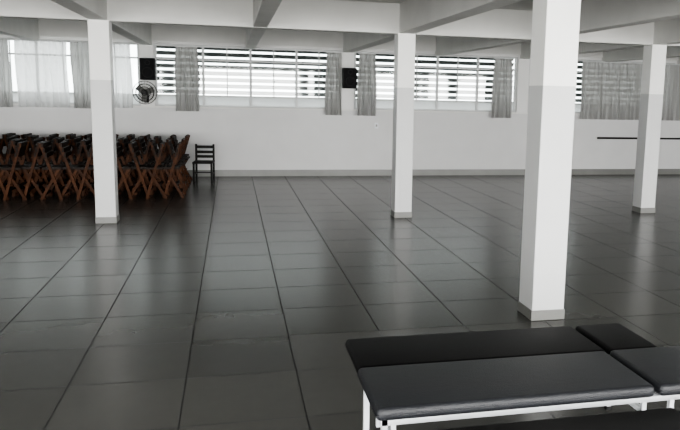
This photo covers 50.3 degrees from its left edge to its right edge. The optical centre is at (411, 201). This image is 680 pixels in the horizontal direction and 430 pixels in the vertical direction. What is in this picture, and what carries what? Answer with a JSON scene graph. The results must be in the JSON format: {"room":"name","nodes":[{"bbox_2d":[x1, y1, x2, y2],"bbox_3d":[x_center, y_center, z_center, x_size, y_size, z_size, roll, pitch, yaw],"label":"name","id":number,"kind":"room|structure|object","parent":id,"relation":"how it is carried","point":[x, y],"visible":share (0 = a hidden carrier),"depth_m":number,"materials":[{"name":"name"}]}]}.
{"room":"event hall","nodes":[
{"label":"event hall","id":0,"kind":"room"},
{"bbox_2d":[0,174,679,429],"bbox_3d":[1.635,0.821,5.908,22.400,0.100,17.700,-1,9,-14],"label":"floor","id":1,"kind":"structure","parent":0,"point":[234,302],"depth_m":5.92,"materials":[{"name":"tile"}]},
{"bbox_2d":[1,133,10,155],"bbox_3d":[-6.741,-0.721,11.841,0.306,0.816,0.424,-1,9,-13],"label":"folding chair","id":2,"kind":"object","parent":1,"relation":"on","point":[3,138],"visible":0.25,"depth_m":11.62,"materials":[{"name":"brown wood"}]},
{"bbox_2d":[0,150,16,199],"bbox_3d":[-5.850,-0.452,10.188,0.306,0.816,0.424,-1,9,-14],"label":"folding chair","id":3,"kind":"object","parent":1,"relation":"on","point":[2,165],"visible":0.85,"depth_m":10.33,"materials":[{"name":"brown wood"}]},
{"bbox_2d":[0,138,24,194],"bbox_3d":[-5.954,-0.520,10.631,0.306,0.816,0.424,-1,9,-14],"label":"folding chair","id":4,"kind":"object","parent":1,"relation":"on","point":[10,150],"visible":0.44,"depth_m":10.45,"materials":[{"name":"brown wood"}]},
{"bbox_2d":[5,135,19,180],"bbox_3d":[-6.392,-0.648,11.414,0.306,0.816,0.424,-1,9,-15],"label":"folding chair","id":5,"kind":"object","parent":1,"relation":"on","point":[17,136],"visible":0.17,"depth_m":11.46,"materials":[{"name":"brown wood"}]},
{"bbox_2d":[4,133,23,175],"bbox_3d":[-6.510,-0.717,11.853,0.306,0.816,0.424,-1,9,-12],"label":"folding chair","id":6,"kind":"object","parent":1,"relation":"on","point":[11,134],"visible":0.07,"depth_m":11.67,"materials":[{"name":"brown wood"}]},
{"bbox_2d":[4,136,26,184],"bbox_3d":[-6.071,-0.589,11.070,0.306,0.816,0.424,-1,9,-14],"label":"folding chair","id":7,"kind":"object","parent":1,"relation":"on","point":[6,140],"visible":0.22,"depth_m":10.87,"materials":[{"name":"brown wood"}]},
{"bbox_2d":[2,141,33,200],"bbox_3d":[-5.604,-0.448,10.203,0.306,0.816,0.424,-1,9,-13],"label":"folding chair","id":8,"kind":"object","parent":1,"relation":"on","point":[22,147],"visible":0.98,"depth_m":10.10,"materials":[{"name":"brown wood"}]},
{"bbox_2d":[11,139,41,194],"bbox_3d":[-5.722,-0.517,10.643,0.306,0.816,0.424,-1,9,-14],"label":"folding chair","id":9,"kind":"object","parent":1,"relation":"on","point":[14,142],"visible":0.44,"depth_m":10.49,"materials":[{"name":"brown wood"}]},
{"bbox_2d":[21,133,31,155],"bbox_3d":[-6.293,-0.727,11.953,0.306,0.816,0.424,-1,9,-12],"label":"folding chair","id":10,"kind":"object","parent":1,"relation":"on","point":[24,136],"visible":0.16,"depth_m":11.73,"materials":[{"name":"brown wood"}]},
{"bbox_2d":[22,135,34,176],"bbox_3d":[-6.175,-0.658,11.513,0.306,0.816,0.424,-1,9,-14],"label":"folding chair","id":11,"kind":"object","parent":1,"relation":"on","point":[30,146],"visible":0.16,"depth_m":11.51,"materials":[{"name":"brown wood"}]},
{"bbox_2d":[25,137,45,190],"bbox_3d":[-5.825,-0.586,11.085,0.306,0.816,0.424,-1,9,-13],"label":"folding chair","id":12,"kind":"object","parent":1,"relation":"on","point":[41,138],"visible":0.27,"depth_m":10.94,"materials":[{"name":"brown wood"}]},
{"bbox_2d":[21,141,52,199],"bbox_3d":[-5.387,-0.458,10.303,0.306,0.816,0.424,-1,9,-13],"label":"folding chair","id":13,"kind":"object","parent":1,"relation":"on","point":[38,152],"visible":0.84,"depth_m":10.17,"materials":[{"name":"brown wood"}]},
{"bbox_2d":[28,135,48,179],"bbox_3d":[-5.943,-0.654,11.525,0.306,0.816,0.424,-1,9,-15],"label":"folding chair","id":14,"kind":"object","parent":1,"relation":"on","point":[31,138],"visible":0.12,"depth_m":11.37,"materials":[{"name":"brown wood"}]},
{"bbox_2d":[30,139,56,193],"bbox_3d":[-5.505,-0.527,10.742,0.306,0.816,0.424,-1,9,-14],"label":"folding chair","id":15,"kind":"object","parent":1,"relation":"on","point":[44,176],"visible":0.37,"depth_m":10.59,"materials":[{"name":"brown wood"}]},
{"bbox_2d":[43,137,59,181],"bbox_3d":[-5.608,-0.596,11.185,0.306,0.816,0.424,-1,9,-15],"label":"folding chair","id":16,"kind":"object","parent":1,"relation":"on","point":[54,147],"visible":0.35,"depth_m":11.10,"materials":[{"name":"brown wood"}]},
{"bbox_2d":[39,141,68,199],"bbox_3d":[-5.155,-0.454,10.315,0.306,0.816,0.424,-1,9,-15],"label":"folding chair","id":17,"kind":"object","parent":1,"relation":"on","point":[44,149],"visible":0.97,"depth_m":10.17,"materials":[{"name":"brown wood"}]},
{"bbox_2d":[46,135,68,180],"bbox_3d":[-5.726,-0.664,11.625,0.306,0.816,0.424,-1,9,-16],"label":"folding chair","id":18,"kind":"object","parent":1,"relation":"on","point":[51,137],"visible":0.16,"depth_m":11.42,"materials":[{"name":"brown wood"}]},
{"bbox_2d":[50,139,74,194],"bbox_3d":[-5.259,-0.523,10.758,0.306,0.816,0.424,-1,9,-15],"label":"folding chair","id":19,"kind":"object","parent":1,"relation":"on","point":[59,162],"visible":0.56,"depth_m":10.77,"materials":[{"name":"brown wood"}]},
{"bbox_2d":[57,133,73,172],"bbox_3d":[-5.829,-0.733,12.068,0.306,0.816,0.424,-1,9,-14],"label":"folding chair","id":20,"kind":"object","parent":1,"relation":"on","point":[67,135],"visible":0.12,"depth_m":11.92,"materials":[{"name":"brown wood"}]},
{"bbox_2d":[54,137,79,187],"bbox_3d":[-5.376,-0.592,11.197,0.306,0.816,0.424,-1,9,-13],"label":"folding chair","id":21,"kind":"object","parent":1,"relation":"on","point":[60,139],"visible":0.34,"depth_m":11.04,"materials":[{"name":"brown wood"}]},
{"bbox_2d":[58,141,86,198],"bbox_3d":[-4.938,-0.464,10.415,0.306,0.816,0.424,-1,9,-15],"label":"folding chair","id":22,"kind":"object","parent":1,"relation":"on","point":[75,175],"visible":0.97,"depth_m":10.26,"materials":[{"name":"brown wood"}]},
{"bbox_2d":[67,135,84,183],"bbox_3d":[-5.480,-0.661,11.640,0.306,0.816,0.424,-1,9,-13],"label":"folding chair","id":23,"kind":"object","parent":1,"relation":"on","point":[81,136],"visible":0.24,"depth_m":11.48,"materials":[{"name":"brown wood"}]},
{"bbox_2d":[65,139,90,193],"bbox_3d":[-5.041,-0.533,10.858,0.306,0.816,0.424,-1,9,-15],"label":"folding chair","id":24,"kind":"object","parent":1,"relation":"on","point":[81,148],"visible":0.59,"depth_m":10.73,"materials":[{"name":"brown wood"}]},
{"bbox_2d":[68,134,89,179],"bbox_3d":[-5.598,-0.730,12.079,0.306,0.816,0.424,-1,9,-16],"label":"folding chair","id":25,"kind":"object","parent":1,"relation":"on","point":[71,136],"visible":0.2,"depth_m":11.86,"materials":[{"name":"brown wood"}]},
{"bbox_2d":[71,137,92,186],"bbox_3d":[-5.159,-0.602,11.297,0.306,0.816,0.424,-1,9,-13],"label":"folding chair","id":26,"kind":"object","parent":1,"relation":"on","point":[78,139],"visible":0.37,"depth_m":11.14,"materials":[{"name":"brown wood"}]},
{"bbox_2d":[75,142,94,199],"bbox_3d":[-4.692,-0.461,10.430,0.306,0.816,0.424,-1,9,-15],"label":"folding chair","id":27,"kind":"object","parent":1,"relation":"on","point":[87,168],"visible":0.81,"depth_m":10.25,"materials":[{"name":"brown wood"}]},
{"bbox_2d":[82,139,93,191],"bbox_3d":[-4.810,-0.529,10.869,0.306,0.816,0.424,-1,9,-14],"label":"folding chair","id":28,"kind":"object","parent":1,"relation":"on","point":[86,144],"visible":0.32,"depth_m":10.68,"materials":[{"name":"brown wood"}]},
{"bbox_2d":[84,134,91,138],"bbox_3d":[-5.380,-0.740,12.179,0.306,0.816,0.424,-1,9,-13],"label":"folding chair","id":29,"kind":"object","parent":1,"relation":"on","point":[87,136],"visible":0.09,"depth_m":12.03,"materials":[{"name":"brown wood"}]},
{"bbox_2d":[87,19,119,223],"bbox_3d":[-3.629,-0.927,8.455,0.237,2.356,0.237,-1,9,-14],"label":"column","id":30,"kind":"structure","parent":1,"relation":"on","point":[100,45],"depth_m":8.36,"materials":[{"name":"paint"}]},
{"bbox_2d":[118,137,128,189],"bbox_3d":[-4.696,-0.608,11.412,0.306,0.816,0.424,-1,9,-13],"label":"folding chair","id":31,"kind":"object","parent":1,"relation":"on","point":[119,139],"visible":0.23,"depth_m":11.43,"materials":[{"name":"brown wood"}]},
{"bbox_2d":[116,141,136,198],"bbox_3d":[-4.243,-0.467,10.541,0.306,0.816,0.424,-1,9,-13],"label":"folding chair","id":32,"kind":"object","parent":1,"relation":"on","point":[127,168],"visible":0.74,"depth_m":10.42,"materials":[{"name":"brown wood"}]},
{"bbox_2d":[123,134,131,155],"bbox_3d":[-4.917,-0.746,12.294,0.306,0.816,0.424,-1,9,-13],"label":"folding chair","id":33,"kind":"object","parent":1,"relation":"on","point":[129,134],"visible":0.19,"depth_m":12.08,"materials":[{"name":"brown wood"}]},
{"bbox_2d":[117,139,140,193],"bbox_3d":[-4.346,-0.536,10.984,0.306,0.816,0.424,-1,9,-13],"label":"folding chair","id":34,"kind":"object","parent":1,"relation":"on","point":[129,157],"visible":0.49,"depth_m":10.88,"materials":[{"name":"brown wood"}]},
{"bbox_2d":[120,137,142,189],"bbox_3d":[-4.464,-0.605,11.424,0.306,0.816,0.424,-1,9,-14],"label":"folding chair","id":35,"kind":"object","parent":1,"relation":"on","point":[124,142],"visible":0.46,"depth_m":11.26,"materials":[{"name":"brown wood"}]},
{"bbox_2d":[125,136,143,184],"bbox_3d":[-4.568,-0.673,11.867,0.306,0.816,0.424,-1,9,-15],"label":"folding chair","id":36,"kind":"object","parent":1,"relation":"on","point":[139,137],"visible":0.15,"depth_m":11.73,"materials":[{"name":"brown wood"}]},
{"bbox_2d":[129,134,141,155],"bbox_3d":[-4.685,-0.742,12.306,0.306,0.816,0.424,-1,9,-15],"label":"folding chair","id":37,"kind":"object","parent":1,"relation":"on","point":[132,137],"visible":0.16,"depth_m":12.08,"materials":[{"name":"brown wood"}]},
{"bbox_2d":[128,141,153,197],"bbox_3d":[-4.026,-0.477,10.641,0.306,0.816,0.424,-1,9,-13],"label":"folding chair","id":38,"kind":"object","parent":1,"relation":"on","point":[133,146],"visible":0.95,"depth_m":10.49,"materials":[{"name":"brown wood"}]},
{"bbox_2d":[133,139,156,192],"bbox_3d":[-4.129,-0.546,11.084,0.306,0.816,0.424,-1,9,-14],"label":"folding chair","id":39,"kind":"object","parent":1,"relation":"on","point":[148,147],"visible":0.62,"depth_m":10.94,"materials":[{"name":"brown wood"}]},
{"bbox_2d":[137,137,154,186],"bbox_3d":[-4.247,-0.615,11.524,0.306,0.816,0.424,-1,9,-13],"label":"folding chair","id":40,"kind":"object","parent":1,"relation":"on","point":[141,143],"visible":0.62,"depth_m":11.36,"materials":[{"name":"brown wood"}]},
{"bbox_2d":[144,134,150,176],"bbox_3d":[-4.468,-0.752,12.406,0.306,0.816,0.424,-1,9,-13],"label":"folding chair","id":41,"kind":"object","parent":1,"relation":"on","point":[146,137],"visible":0.17,"depth_m":12.15,"materials":[{"name":"brown wood"}]},
{"bbox_2d":[141,136,157,171],"bbox_3d":[-4.350,-0.683,11.967,0.306,0.816,0.424,-1,9,-15],"label":"folding chair","id":42,"kind":"object","parent":1,"relation":"on","point":[151,156],"visible":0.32,"depth_m":11.76,"materials":[{"name":"brown wood"}]},
{"bbox_2d":[145,142,169,198],"bbox_3d":[-3.780,-0.473,10.656,0.306,0.816,0.424,-1,9,-13],"label":"folding chair","id":43,"kind":"object","parent":1,"relation":"on","point":[155,168],"visible":0.98,"depth_m":10.51,"materials":[{"name":"brown wood"}]},
{"bbox_2d":[149,140,170,192],"bbox_3d":[-3.897,-0.542,11.096,0.306,0.816,0.424,-1,9,-15],"label":"folding chair","id":44,"kind":"object","parent":1,"relation":"on","point":[153,145],"visible":0.66,"depth_m":10.94,"materials":[{"name":"brown wood"}]},
{"bbox_2d":[153,138,173,189],"bbox_3d":[-4.001,-0.611,11.539,0.306,0.816,0.424,-1,9,-16],"label":"folding chair","id":45,"kind":"object","parent":1,"relation":"on","point":[167,139],"visible":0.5,"depth_m":11.34,"materials":[{"name":"brown wood"}]},
{"bbox_2d":[155,136,175,181],"bbox_3d":[-4.119,-0.680,11.978,0.306,0.816,0.424,-1,9,-15],"label":"folding chair","id":46,"kind":"object","parent":1,"relation":"on","point":[158,139],"visible":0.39,"depth_m":11.79,"materials":[{"name":"brown wood"}]},
{"bbox_2d":[167,134,178,179],"bbox_3d":[-4.222,-0.749,12.421,0.306,0.816,0.424,-1,9,-12],"label":"folding chair","id":47,"kind":"object","parent":1,"relation":"on","point":[171,136],"visible":0.16,"depth_m":12.21,"materials":[{"name":"brown wood"}]},
{"bbox_2d":[163,142,185,197],"bbox_3d":[-3.562,-0.483,10.756,0.306,0.816,0.424,-1,9,-13],"label":"folding chair","id":48,"kind":"object","parent":1,"relation":"on","point":[171,167],"visible":1,"depth_m":10.61,"materials":[{"name":"brown wood"}]},
{"bbox_2d":[167,139,186,191],"bbox_3d":[-3.680,-0.552,11.196,0.306,0.816,0.424,-1,9,-15],"label":"folding chair","id":49,"kind":"object","parent":1,"relation":"on","point":[178,175],"visible":0.8,"depth_m":11.05,"materials":[{"name":"brown wood"}]},
{"bbox_2d":[169,138,188,188],"bbox_3d":[-3.784,-0.621,11.639,0.306,0.816,0.424,-1,9,-13],"label":"folding chair","id":50,"kind":"object","parent":1,"relation":"on","point":[183,140],"visible":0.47,"depth_m":11.74,"materials":[{"name":"brown wood"}]},
{"bbox_2d":[171,136,190,182],"bbox_3d":[-3.901,-0.690,12.078,0.306,0.816,0.424,-1,9,-12],"label":"folding chair","id":51,"kind":"object","parent":1,"relation":"on","point":[174,140],"visible":0.53,"depth_m":12.01,"materials":[{"name":"brown wood"}]},
{"bbox_2d":[182,134,192,179],"bbox_3d":[-4.005,-0.758,12.521,0.306,0.816,0.424,-1,9,-12],"label":"folding chair","id":52,"kind":"object","parent":1,"relation":"on","point":[187,136],"visible":0.38,"depth_m":12.67,"materials":[{"name":"brown wood"}]},
{"bbox_2d":[192,144,214,181],"bbox_3d":[-3.666,-0.689,12.641,0.340,0.641,0.376,0,9,-8],"label":"dining chair","id":53,"kind":"object","parent":1,"relation":"on","point":[195,166],"visible":1,"depth_m":12.75,"materials":[{"name":"black wood"}]},
{"bbox_2d":[391,33,415,217],"bbox_3d":[-0.116,-0.976,9.328,0.237,2.356,0.237,-1,9,-14],"label":"column","id":54,"kind":"structure","parent":1,"relation":"on","point":[404,43],"depth_m":9.23,"materials":[{"name":"paint"}]},
{"bbox_2d":[345,323,656,429],"bbox_3d":[0.419,0.885,3.400,1.433,0.460,0.378,-1,9,-14],"label":"massage table","id":55,"kind":"object","parent":1,"relation":"on","point":[477,345],"visible":0.59,"depth_m":3.34,"materials":[{"name":"black leather"}]},
{"bbox_2d":[357,346,679,429],"bbox_3d":[0.553,0.939,2.978,1.518,0.485,0.418,-1,9,-14],"label":"massage table","id":56,"kind":"object","parent":1,"relation":"on","point":[440,391],"visible":0.99,"depth_m":2.83,"materials":[{"name":"black leather"}]},
{"bbox_2d":[517,0,580,320],"bbox_3d":[0.983,-0.326,5.169,0.262,2.356,0.262,-1,9,-14],"label":"column","id":57,"kind":"structure","parent":1,"relation":"on","point":[555,23],"depth_m":5.07,"materials":[{"name":"paint"}]},
{"bbox_2d":[436,408,679,429],"bbox_3d":[0.683,1.034,2.470,1.513,0.455,0.423,-1,9,-14],"label":"bench","id":58,"kind":"object","parent":1,"relation":"on","point":[663,418],"visible":1,"depth_m":2.56,"materials":[{"name":"black plastic"}]},
{"bbox_2d":[632,44,666,212],"bbox_3d":[3.368,-1.024,10.194,0.237,2.356,0.237,-1,9,-14],"label":"column","id":59,"kind":"structure","parent":1,"relation":"on","point":[654,56],"depth_m":10.11,"materials":[{"name":"paint"}]},
{"bbox_2d":[0,35,679,169],"bbox_3d":[-0.434,-1.881,14.081,22.400,2.720,0.220,-1,9,-14],"label":"wall","id":60,"kind":"structure","parent":0,"point":[244,138],"depth_m":13.82,"materials":[{"name":"paint"}]},
{"bbox_2d":[0,38,12,106],"bbox_3d":[-6.994,-2.199,12.199,0.334,1.162,0.088,-1,9,-14],"label":"curtain","id":61,"kind":"object","parent":60,"relation":"hanging from","point":[6,92],"visible":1,"depth_m":12.23,"materials":[{"name":"grey fabric"}]},
{"bbox_2d":[13,38,69,107],"bbox_3d":[-6.368,-2.212,12.354,0.844,1.152,0.090,-1,9,-14],"label":"curtain","id":62,"kind":"object","parent":60,"relation":"hanging from","point":[40,65],"visible":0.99,"depth_m":12.35,"materials":[{"name":"white fabric"}]},
{"bbox_2d":[8,38,140,105],"bbox_3d":[-6.510,-2.265,12.487,3.370,1.110,0.060,-1,9,-14],"label":"window","id":63,"kind":"structure","parent":60,"relation":"in","point":[15,93],"depth_m":12.67,"materials":[{"name":"paint"}]},
{"bbox_2d":[69,40,90,108],"bbox_3d":[-5.776,-2.215,12.501,0.304,1.162,0.090,-1,9,-14],"label":"curtain","id":64,"kind":"object","parent":60,"relation":"hanging from","point":[78,55],"visible":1,"depth_m":12.50,"materials":[{"name":"grey fabric"}]},
{"bbox_2d":[112,42,132,107],"bbox_3d":[-5.271,-2.232,12.625,0.664,1.142,0.090,-1,9,-14],"label":"curtain","id":65,"kind":"object","parent":60,"relation":"hanging from","point":[123,84],"visible":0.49,"depth_m":12.67,"materials":[{"name":"white fabric"}]},
{"bbox_2d":[132,81,156,103],"bbox_3d":[-4.692,-1.934,12.691,0.354,0.410,0.364,5,9,21],"label":"wall fan","id":66,"kind":"object","parent":60,"relation":"attached to","point":[145,92],"visible":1,"depth_m":12.62,"materials":[{"name":"black plastic"}]},
{"bbox_2d":[139,58,156,79],"bbox_3d":[-4.660,-2.348,12.690,0.260,0.380,0.315,-1,9,-14],"label":"wall speaker","id":67,"kind":"object","parent":60,"relation":"attached to","point":[147,65],"visible":1,"depth_m":12.55,"materials":[{"name":"black plastic"}]},
{"bbox_2d":[175,45,199,110],"bbox_3d":[-4.054,-2.220,12.933,0.418,1.162,0.089,-1,9,-14],"label":"curtain","id":68,"kind":"object","parent":60,"relation":"hanging from","point":[186,57],"visible":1,"depth_m":12.93,"materials":[{"name":"grey fabric"}]},
{"bbox_2d":[154,44,340,108],"bbox_3d":[-3.015,-2.323,13.412,3.380,1.112,0.172,-1,9,-14],"label":"window","id":69,"kind":"structure","parent":60,"relation":"in","point":[250,101],"depth_m":13.41,"materials":[{"name":"paint"}]},
{"bbox_2d":[325,51,341,114],"bbox_3d":[-1.488,-2.240,13.573,0.331,1.192,0.089,-1,9,-14],"label":"curtain","id":70,"kind":"object","parent":60,"relation":"hanging from","point":[334,58],"visible":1,"depth_m":13.57,"materials":[{"name":"grey fabric"}]},
{"bbox_2d":[342,68,356,88],"bbox_3d":[-1.188,-2.337,13.562,0.260,0.380,0.315,-1,9,-14],"label":"wall speaker","id":71,"kind":"object","parent":60,"relation":"attached to","point":[349,75],"visible":1,"depth_m":13.42,"materials":[{"name":"black plastic"}]},
{"bbox_2d":[357,52,376,115],"bbox_3d":[-0.867,-2.249,13.727,0.382,1.192,0.090,-1,9,-14],"label":"curtain","id":72,"kind":"object","parent":60,"relation":"hanging from","point":[366,81],"visible":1,"depth_m":13.73,"materials":[{"name":"grey fabric"}]},
{"bbox_2d":[64,169,679,176],"bbox_3d":[-0.441,-0.581,14.180,22.000,0.120,0.015,-1,9,-14],"label":"baseboard","id":73,"kind":"structure","parent":60,"relation":"attached to","point":[415,172],"depth_m":14.29,"materials":[{"name":"tile"}]},
{"bbox_2d":[354,51,517,111],"bbox_3d":[0.483,-2.371,14.282,3.350,1.112,0.172,-1,9,-14],"label":"window","id":74,"kind":"structure","parent":60,"relation":"in","point":[381,104],"depth_m":14.34,"materials":[{"name":"paint"}]},
{"bbox_2d":[491,57,512,117],"bbox_3d":[1.802,-2.286,14.390,0.448,1.192,0.087,-1,9,-14],"label":"curtain","id":75,"kind":"object","parent":60,"relation":"hanging from","point":[502,84],"visible":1,"depth_m":14.40,"materials":[{"name":"grey fabric"}]},
{"bbox_2d":[527,59,674,112],"bbox_3d":[3.971,-2.420,15.149,3.360,1.112,0.172,-1,9,-14],"label":"window","id":76,"kind":"structure","parent":60,"relation":"in","point":[577,105],"depth_m":15.04,"materials":[{"name":"paint"}]},
{"bbox_2d":[580,61,642,119],"bbox_3d":[4.228,-2.319,14.993,1.524,1.192,0.089,-1,9,-14],"label":"curtain","id":77,"kind":"object","parent":60,"relation":"hanging from","point":[609,90],"visible":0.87,"depth_m":14.97,"materials":[{"name":"grey fabric"}]},
{"bbox_2d":[597,137,679,139],"bbox_3d":[4.944,-1.363,15.379,2.150,0.040,0.070,-1,9,-14],"label":"wall rail","id":78,"kind":"object","parent":60,"relation":"attached to","point":[597,137],"visible":0.65,"depth_m":15.25,"materials":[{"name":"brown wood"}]},
{"bbox_2d":[661,64,679,120],"bbox_3d":[5.902,-2.342,15.409,1.874,1.192,0.091,-1,9,-14],"label":"curtain","id":79,"kind":"object","parent":60,"relation":"hanging from","point":[670,106],"visible":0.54,"depth_m":15.32,"materials":[{"name":"grey fabric"}]},
{"bbox_2d":[0,0,679,63],"bbox_3d":[1.695,-1.735,5.524,22.000,0.370,17.300,-1,9,-14],"label":"ceiling","id":80,"kind":"structure","parent":0,"point":[609,30],"depth_m":8.91,"materials":[{"name":"white paint"}]},
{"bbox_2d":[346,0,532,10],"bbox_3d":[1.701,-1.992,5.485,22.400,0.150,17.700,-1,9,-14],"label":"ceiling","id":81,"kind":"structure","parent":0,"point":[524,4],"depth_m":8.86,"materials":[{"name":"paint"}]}
]}

